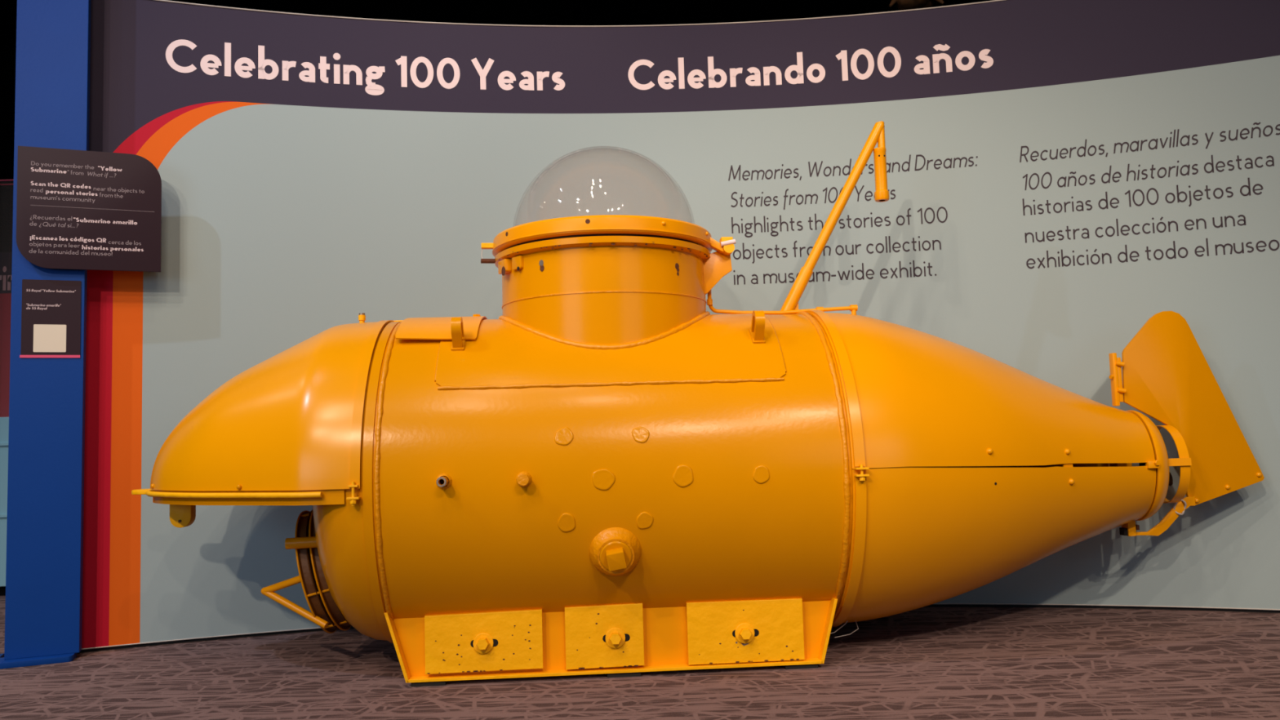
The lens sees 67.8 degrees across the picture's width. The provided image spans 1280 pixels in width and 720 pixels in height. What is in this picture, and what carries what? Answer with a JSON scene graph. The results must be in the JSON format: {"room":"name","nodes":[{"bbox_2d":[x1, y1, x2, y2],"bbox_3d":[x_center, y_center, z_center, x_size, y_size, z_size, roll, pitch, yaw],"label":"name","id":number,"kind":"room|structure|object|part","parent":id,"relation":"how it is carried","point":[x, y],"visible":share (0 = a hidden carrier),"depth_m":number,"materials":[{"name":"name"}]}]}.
{"room":"museum","nodes":[
{"label":"museum","id":0,"kind":"room"},
{"bbox_2d":[0,50,16,252],"bbox_3d":[-0.026,-0.890,9.141,14.000,4.600,0.100,-2,-4,0],"label":"wall","id":1,"kind":"structure","parent":0,"point":[7,58],"depth_m":9.19,"materials":[{"name":"black"}]},
{"bbox_2d":[0,0,993,50],"bbox_3d":[-0.111,-3.718,2.783,14.000,0.100,13.000,-2,-4,0],"label":"ceiling","id":2,"kind":"structure","parent":0,"point":[518,12],"depth_m":8.75,"materials":[{"name":"black"}]},
{"bbox_2d":[888,0,944,10],"bbox_3d":[1.578,-2.774,5.590,0.271,1.466,0.282,3,-6,-45],"label":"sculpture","id":3,"kind":"object","parent":2,"relation":"hanging from","point":[902,5],"visible":0.77,"depth_m":5.52,"materials":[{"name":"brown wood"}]},
{"bbox_2d":[0,595,1279,719],"bbox_3d":[0.029,0.967,2.435,14.000,0.100,13.000,-2,-4,0],"label":"floor","id":4,"kind":"structure","parent":0,"point":[925,663],"depth_m":2.81,"materials":[{"name":"carpet"}]},
{"bbox_2d":[0,417,8,595],"bbox_3d":[-3.429,0.767,5.109,1.610,0.900,0.612,-2,-4,0],"label":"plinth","id":5,"kind":"object","parent":4,"relation":"on","point":[4,421],"visible":0.02,"depth_m":4.82,"materials":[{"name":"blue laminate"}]},
{"bbox_3d":[-3.428,0.794,4.816,1.610,0.013,0.032,-2,-4,0],"label":"moulding","id":6,"kind":"part","parent":5,"relation":"part of","materials":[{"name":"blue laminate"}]},
{"bbox_3d":[-3.439,0.435,4.843,1.610,0.013,0.032,-2,-4,0],"label":"moulding","id":7,"kind":"part","parent":5,"relation":"part of","materials":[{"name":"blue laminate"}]},
{"bbox_2d":[0,252,12,417],"bbox_3d":[-3.455,-0.130,5.050,1.300,0.880,0.043,-2,-4,0],"label":"display","id":8,"kind":"object","parent":4,"relation":"on","point":[6,258],"visible":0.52,"depth_m":5.03,"materials":[{"name":"red"}]},
{"bbox_2d":[0,179,13,185],"bbox_3d":[-3.071,-0.328,4.985,0.628,1.244,0.088,-2,-4,0],"label":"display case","id":9,"kind":"object","parent":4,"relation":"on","point":[0,180],"visible":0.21,"depth_m":5.03,"materials":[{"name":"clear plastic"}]},
{"bbox_2d":[0,0,91,669],"bbox_3d":[-2.307,-0.261,3.344,0.640,2.620,0.178,0,-5,-22],"label":"post","id":10,"kind":"object","parent":4,"relation":"on","point":[43,607],"visible":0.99,"depth_m":3.35,"materials":[{"name":"blue paint"}]},
{"bbox_3d":[-2.276,1.035,3.245,0.625,0.020,0.178,0,-5,-22],"label":"foot plate","id":11,"kind":"part","parent":10,"relation":"part of","materials":[{"name":"blue laminate"}]},
{"bbox_2d":[19,279,81,357],"bbox_3d":[-2.087,-0.146,3.377,0.184,0.277,0.004,0,-5,-22],"label":"label","id":12,"kind":"object","parent":10,"relation":"attached to","point":[51,310],"visible":1,"depth_m":3.38,"materials":[{"name":"black plastic"}]},
{"bbox_2d":[16,146,161,271],"bbox_3d":[-1.979,-0.538,3.439,0.454,0.433,0.031,0,-5,-22],"label":"sign panel","id":13,"kind":"object","parent":10,"relation":"attached to","point":[84,210],"visible":1,"depth_m":3.42,"materials":[{"name":"black plastic"}]},
{"bbox_2d":[131,120,1264,686],"bbox_3d":[0.265,0.057,3.301,3.929,1.828,1.133,-1,-4,-4],"label":"submarine","id":14,"kind":"object","parent":4,"relation":"on","point":[612,473],"visible":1,"depth_m":2.86,"materials":[{"name":"yellow paint"}]},
{"bbox_3d":[-1.635,0.438,3.173,0.101,0.015,0.110,-1,-4,-4],"label":"tow plate","id":15,"kind":"part","parent":14,"relation":"part of","materials":[{"name":"yellow paint"}]},
{"bbox_3d":[-1.103,0.766,3.033,0.227,0.177,0.035,-2,-4,9],"label":"bow handle","id":16,"kind":"part","parent":14,"relation":"part of","materials":[{"name":"yellow paint"}]},
{"bbox_3d":[-0.727,0.860,2.945,0.072,0.206,0.263,-1,-4,-4],"label":"keel plate","id":17,"kind":"part","parent":14,"relation":"part of","materials":[{"name":"yellow paint"}]},
{"bbox_3d":[-0.653,-0.093,3.244,0.250,0.112,0.588,-1,-4,-4],"label":"plate","id":18,"kind":"part","parent":14,"relation":"part of","materials":[{"name":"yellow paint"}]},
{"bbox_2d":[501,266,505,275],"bbox_3d":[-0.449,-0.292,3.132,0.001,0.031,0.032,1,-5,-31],"label":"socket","id":19,"kind":"object","parent":14,"relation":"attached to","point":[503,268],"depth_m":3.13,"materials":[{"name":"metal"}]},
{"bbox_2d":[538,259,543,266],"bbox_3d":[-0.313,-0.308,3.026,0.017,0.021,0.003,-4,-5,32],"label":"light","id":20,"kind":"object","parent":14,"relation":"on","point":[540,261],"depth_m":3.02,"materials":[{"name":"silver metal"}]},
{"bbox_2d":[539,265,544,271],"bbox_3d":[-0.310,-0.291,3.024,0.016,0.022,0.003,-4,-5,31],"label":"light","id":21,"kind":"object","parent":14,"relation":"attached to","point":[541,267],"depth_m":3.02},
{"bbox_3d":[-0.112,-0.020,3.304,1.050,0.255,0.905,-1,-4,-4],"label":"doubler plate","id":22,"kind":"part","parent":14,"relation":"part of","materials":[{"name":"yellow paint"}]},
{"bbox_3d":[0.247,-0.396,3.260,0.097,0.066,0.040,-1,-4,-4],"label":"hinge arm","id":23,"kind":"part","parent":14,"relation":"part of","materials":[{"name":"yellow paint"}]},
{"bbox_3d":[0.567,0.835,3.029,0.062,0.190,0.263,-1,-4,-4],"label":"keel plate","id":24,"kind":"part","parent":14,"relation":"part of","materials":[{"name":"yellow paint"}]},
{"bbox_3d":[1.369,0.339,3.051,0.040,0.060,0.007,0,-5,-25],"label":"bridge plate","id":25,"kind":"part","parent":14,"relation":"part of","materials":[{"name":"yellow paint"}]},
{"bbox_3d":[1.705,0.070,3.412,0.032,0.190,0.026,-1,-4,-4],"label":"rudder post","id":26,"kind":"part","parent":14,"relation":"part of","materials":[{"name":"yellow metal"}]},
{"bbox_3d":[1.848,0.553,3.372,0.244,0.134,0.008,-1,-4,-4],"label":"rudder arm","id":27,"kind":"part","parent":14,"relation":"part of","materials":[{"name":"yellow paint"}]},
{"bbox_3d":[1.850,0.408,3.355,0.024,0.069,0.069,-1,-4,-4],"label":"blade","id":28,"kind":"part","parent":14,"relation":"part of","materials":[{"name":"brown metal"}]},
{"bbox_2d":[78,0,1279,653],"bbox_3d":[0.571,-0.236,3.656,5.302,2.446,0.690,-2,-4,4],"label":"wall","id":29,"kind":"structure","parent":0,"point":[1064,176],"depth_m":3.78,"materials":[{"name":"painted drywall"},{"name":"printed vinyl graphics"}]},
{"bbox_3d":[0.533,-1.455,3.717,5.249,0.005,0.631,-2,-4,4],"label":"trim","id":30,"kind":"part","parent":29,"relation":"part of","materials":[{"name":"grey"}]},
{"bbox_3d":[0.605,0.966,3.537,5.248,0.004,0.630,-2,-4,4],"label":"foot trim","id":31,"kind":"part","parent":29,"relation":"part of","materials":[{"name":"grey"}]}
]}

